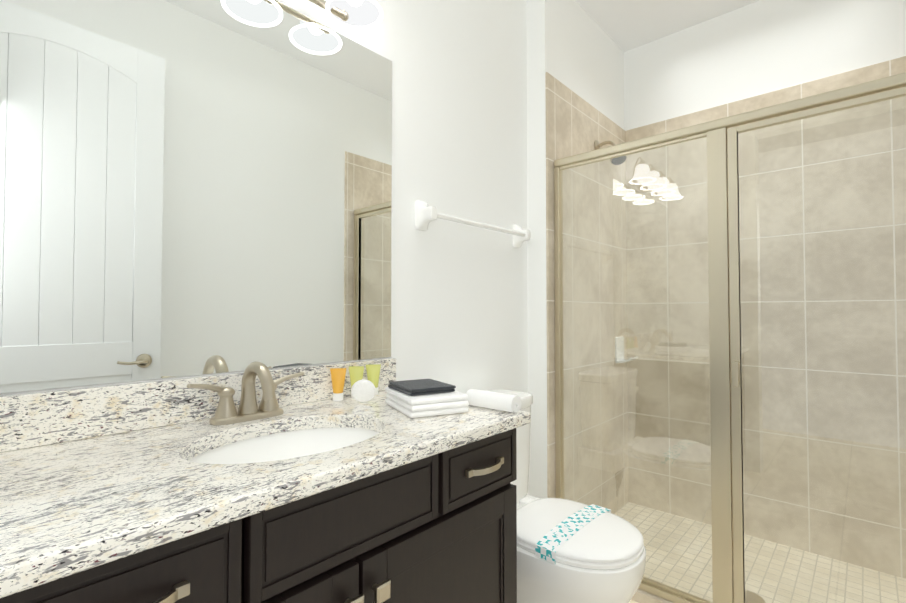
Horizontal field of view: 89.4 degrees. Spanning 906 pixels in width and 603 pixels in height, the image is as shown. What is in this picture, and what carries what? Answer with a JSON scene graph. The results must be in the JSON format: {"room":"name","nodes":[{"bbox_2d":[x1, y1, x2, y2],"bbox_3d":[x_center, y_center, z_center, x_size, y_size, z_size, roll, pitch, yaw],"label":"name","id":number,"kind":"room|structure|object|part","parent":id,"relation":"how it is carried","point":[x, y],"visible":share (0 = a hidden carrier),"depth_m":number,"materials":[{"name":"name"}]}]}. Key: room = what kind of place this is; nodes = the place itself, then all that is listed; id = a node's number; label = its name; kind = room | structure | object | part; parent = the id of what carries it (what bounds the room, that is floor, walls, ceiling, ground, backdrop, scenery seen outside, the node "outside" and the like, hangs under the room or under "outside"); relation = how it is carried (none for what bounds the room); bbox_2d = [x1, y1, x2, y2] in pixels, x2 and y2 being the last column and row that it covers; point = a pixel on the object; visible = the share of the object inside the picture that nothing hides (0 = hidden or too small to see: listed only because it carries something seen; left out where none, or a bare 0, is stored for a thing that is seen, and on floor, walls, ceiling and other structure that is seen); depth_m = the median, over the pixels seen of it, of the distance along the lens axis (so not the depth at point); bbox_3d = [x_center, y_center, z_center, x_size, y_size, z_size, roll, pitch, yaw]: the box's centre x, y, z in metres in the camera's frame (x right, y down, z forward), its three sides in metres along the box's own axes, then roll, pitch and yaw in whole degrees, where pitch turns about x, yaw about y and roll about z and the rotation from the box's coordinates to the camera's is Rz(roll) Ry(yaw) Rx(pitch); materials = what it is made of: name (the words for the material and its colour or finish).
{"room":"bathroom","nodes":[
{"label":"bathroom","id":0,"kind":"room"},
{"bbox_2d":[0,0,527,493],"bbox_3d":[-0.487,-0.192,1.313,0.120,2.740,2.366,-1,-2,42],"label":"wall","id":1,"kind":"structure","parent":0,"point":[460,150],"depth_m":1.78,"materials":[{"name":"white paint"}]},
{"bbox_2d":[0,0,391,392],"bbox_3d":[-0.573,-0.322,1.126,0.005,0.992,1.090,-1,-2,42],"label":"mirror","id":2,"kind":"object","parent":1,"relation":"attached to","point":[193,187],"visible":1,"depth_m":1.07,"materials":[{"name":"silver glass"}]},
{"bbox_2d":[0,358,395,451],"bbox_3d":[-0.572,0.228,1.101,0.020,0.100,1.128,-1,-2,42],"label":"backsplash","id":3,"kind":"structure","parent":1,"relation":"attached to","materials":[{"name":"stone"}]},
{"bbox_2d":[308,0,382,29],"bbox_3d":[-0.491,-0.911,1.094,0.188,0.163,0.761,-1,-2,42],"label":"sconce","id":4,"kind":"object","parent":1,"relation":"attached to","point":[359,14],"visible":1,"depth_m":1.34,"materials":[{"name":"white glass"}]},
{"bbox_2d":[415,200,530,247],"bbox_3d":[0.111,-0.301,1.836,0.070,0.105,0.655,-1,-2,42],"label":"rail","id":5,"kind":"object","parent":1,"relation":"attached to","point":[425,215],"visible":1,"depth_m":1.68,"materials":[{"name":"white ceramic"}]},
{"bbox_2d":[526,0,623,498],"bbox_3d":[0.694,-0.163,2.547,0.220,2.740,1.049,-1,-2,42],"label":"wall","id":6,"kind":"structure","parent":0,"point":[574,47],"depth_m":2.14,"materials":[{"name":"white paint"}]},
{"bbox_2d":[545,72,628,513],"bbox_3d":[0.739,0.080,2.420,0.010,2.250,0.929,-1,-2,42],"label":"tiled wall","id":7,"kind":"structure","parent":6,"relation":"attached to","point":[576,124],"depth_m":2.36,"materials":[{"name":"beige tile"}]},
{"bbox_2d":[594,140,626,164],"bbox_3d":[0.825,-0.791,2.396,0.176,0.165,0.114,-1,-2,42],"label":"shower head","id":8,"kind":"object","parent":7,"relation":"attached to","point":[597,145],"visible":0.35,"depth_m":2.40},
{"bbox_2d":[615,337,637,362],"bbox_3d":[0.995,0.279,2.621,0.093,0.150,0.110,-1,-2,42],"label":"soap dish","id":9,"kind":"object","parent":7,"relation":"attached to","point":[619,354],"depth_m":2.62,"materials":[{"name":"white ceramic"}]},
{"bbox_2d":[575,0,758,51],"bbox_3d":[0.455,-1.615,1.204,1.710,0.100,3.415,-1,-2,42],"label":"ceiling","id":10,"kind":"structure","parent":0,"point":[626,25],"depth_m":2.46,"materials":[{"name":"white paint"}]},
{"bbox_2d":[624,0,905,130],"bbox_3d":[1.640,-0.168,2.320,1.490,2.740,0.120,-1,-2,42],"label":"wall","id":11,"kind":"structure","parent":0,"point":[759,47],"depth_m":2.35,"materials":[{"name":"ceramic tile"},{"name":"paint"}]},
{"bbox_2d":[625,56,905,578],"bbox_3d":[1.552,0.077,2.306,1.350,2.250,0.010,-1,-2,42],"label":"tiled wall","id":12,"kind":"structure","parent":11,"relation":"attached to","point":[856,76],"depth_m":2.22,"materials":[{"name":"beige tile"}]},
{"bbox_3d":[0.117,1.216,0.762,1.710,0.100,2.406,-1,-2,42],"label":"floor","id":13,"kind":"structure","parent":0,"visible":0},
{"bbox_2d":[0,358,530,602],"bbox_3d":[-0.380,0.653,0.917,0.539,1.033,1.128,-1,-2,42],"label":"bathroom vanity","id":14,"kind":"object","parent":13,"relation":"on","point":[256,482],"visible":0.98,"depth_m":0.82,"materials":[{"name":"white stone"}]},
{"bbox_2d":[187,361,303,424],"bbox_3d":[-0.455,0.208,1.061,0.148,0.137,0.276,-1,-2,42],"label":"faucet","id":15,"kind":"object","parent":14,"relation":"on","point":[268,412],"depth_m":1.07,"materials":[{"name":"silver metal"}]},
{"bbox_2d":[189,427,378,463],"bbox_3d":[-0.329,0.390,0.944,0.343,0.165,0.464,-1,-2,42],"label":"sink","id":16,"kind":"object","parent":14,"relation":"in","point":[279,443],"depth_m":1.08,"materials":[{"name":"white ceramic"}]},
{"bbox_2d":[330,368,345,400],"bbox_3d":[-0.329,0.237,1.311,0.032,0.091,0.035,-1,-2,42],"label":"toiletry tube","id":17,"kind":"object","parent":14,"relation":"on","point":[338,377],"visible":1,"depth_m":1.30,"materials":[{"name":"orange plastic"}]},
{"bbox_2d":[349,366,363,397],"bbox_3d":[-0.287,0.238,1.358,0.032,0.091,0.035,-1,-2,42],"label":"toiletry tube","id":18,"kind":"object","parent":14,"relation":"on","point":[356,373],"visible":0.52,"depth_m":1.35,"materials":[{"name":"yellow"}]},
{"bbox_2d":[351,379,375,401],"bbox_3d":[-0.249,0.249,1.274,0.054,0.065,0.058,-1,-2,42],"label":"soap bar","id":19,"kind":"object","parent":14,"relation":"on","point":[363,390],"visible":1,"depth_m":1.27,"materials":[{"name":"white paper"}]},
{"bbox_2d":[366,364,380,394],"bbox_3d":[-0.244,0.239,1.404,0.032,0.091,0.035,-1,-2,42],"label":"toiletry tube","id":20,"kind":"object","parent":14,"relation":"on","point":[373,372],"visible":0.69,"depth_m":1.40,"materials":[{"name":"yellow"}]},
{"bbox_2d":[385,387,468,417],"bbox_3d":[-0.074,0.256,1.201,0.156,0.046,0.209,1,-2,-26],"label":"folded towel","id":21,"kind":"object","parent":14,"relation":"on","point":[427,405],"visible":0.88,"depth_m":1.12,"materials":[{"name":"white fabric"}]},
{"bbox_2d":[388,379,455,395],"bbox_3d":[-0.085,0.224,1.205,0.126,0.016,0.154,1,-2,-30],"label":"washcloth","id":22,"kind":"object","parent":21,"relation":"on","point":[419,387],"visible":1,"depth_m":1.17,"materials":[{"name":"grey fabric"}]},
{"bbox_2d":[466,389,520,412],"bbox_3d":[0.103,0.258,1.195,0.150,0.043,0.047,-1,-2,42],"label":"rolled towel","id":23,"kind":"object","parent":14,"relation":"on","point":[497,401],"visible":0.98,"depth_m":1.17,"materials":[{"name":"white fabric"}]},
{"bbox_2d":[489,390,645,602],"bbox_3d":[0.292,0.769,1.533,0.668,0.829,0.442,-1,-2,42],"label":"toilet","id":24,"kind":"object","parent":13,"relation":"on","point":[569,551],"visible":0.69,"depth_m":1.34,"materials":[{"name":"white ceramic"}]},
{"bbox_3d":[0.118,0.380,1.699,0.201,0.044,0.442,-1,-2,42],"label":"tank lid","id":25,"kind":"part","parent":24,"relation":"part of","materials":[{"name":"white ceramic"}]},
{"bbox_3d":[0.118,0.577,1.694,0.193,0.348,0.422,-1,-2,42],"label":"tank","id":26,"kind":"part","parent":24,"relation":"part of","materials":[{"name":"white ceramic"}]},
{"bbox_3d":[0.382,0.735,1.453,0.414,0.017,0.360,-1,-2,42],"label":"seat","id":27,"kind":"part","parent":24,"relation":"part of","materials":[{"name":"white plastic"}]},
{"bbox_3d":[0.368,0.721,1.465,0.448,0.047,0.358,-1,-2,42],"label":"lid","id":28,"kind":"part","parent":24,"relation":"part of","materials":[{"name":"white plastic"}]},
{"bbox_3d":[1.260,1.246,2.029,1.710,0.100,1.009,-1,-2,42],"label":"floor","id":29,"kind":"structure","parent":0,"visible":0},
{"bbox_2d":[631,589,672,602],"bbox_3d":[0.975,1.165,1.640,1.350,0.042,0.075,-1,-2,42],"label":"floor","id":30,"kind":"structure","parent":29,"relation":"on","point":[640,596],"depth_m":1.79,"materials":[{"name":"tile"}]},
{"bbox_2d":[554,72,905,602],"bbox_3d":[0.975,0.238,1.663,1.348,1.813,0.063,-1,-2,42],"label":"shower door","id":31,"kind":"structure","parent":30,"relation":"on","point":[725,392],"depth_m":1.64,"materials":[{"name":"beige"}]},
{"bbox_2d":[614,502,905,602],"bbox_3d":[1.274,1.185,1.971,1.350,0.018,0.819,-1,-2,42],"label":"shower floor","id":32,"kind":"structure","parent":29,"relation":"on","point":[764,575],"depth_m":2.01,"materials":[{"name":"tile"}]},
{"bbox_2d":[745,591,765,602],"bbox_3d":[1.169,1.170,1.803,0.104,0.004,0.104,-1,-2,42],"label":"shower drain","id":33,"kind":"object","parent":32,"relation":"on","point":[753,599],"depth_m":1.80,"materials":[{"name":"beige metal"}]}
]}

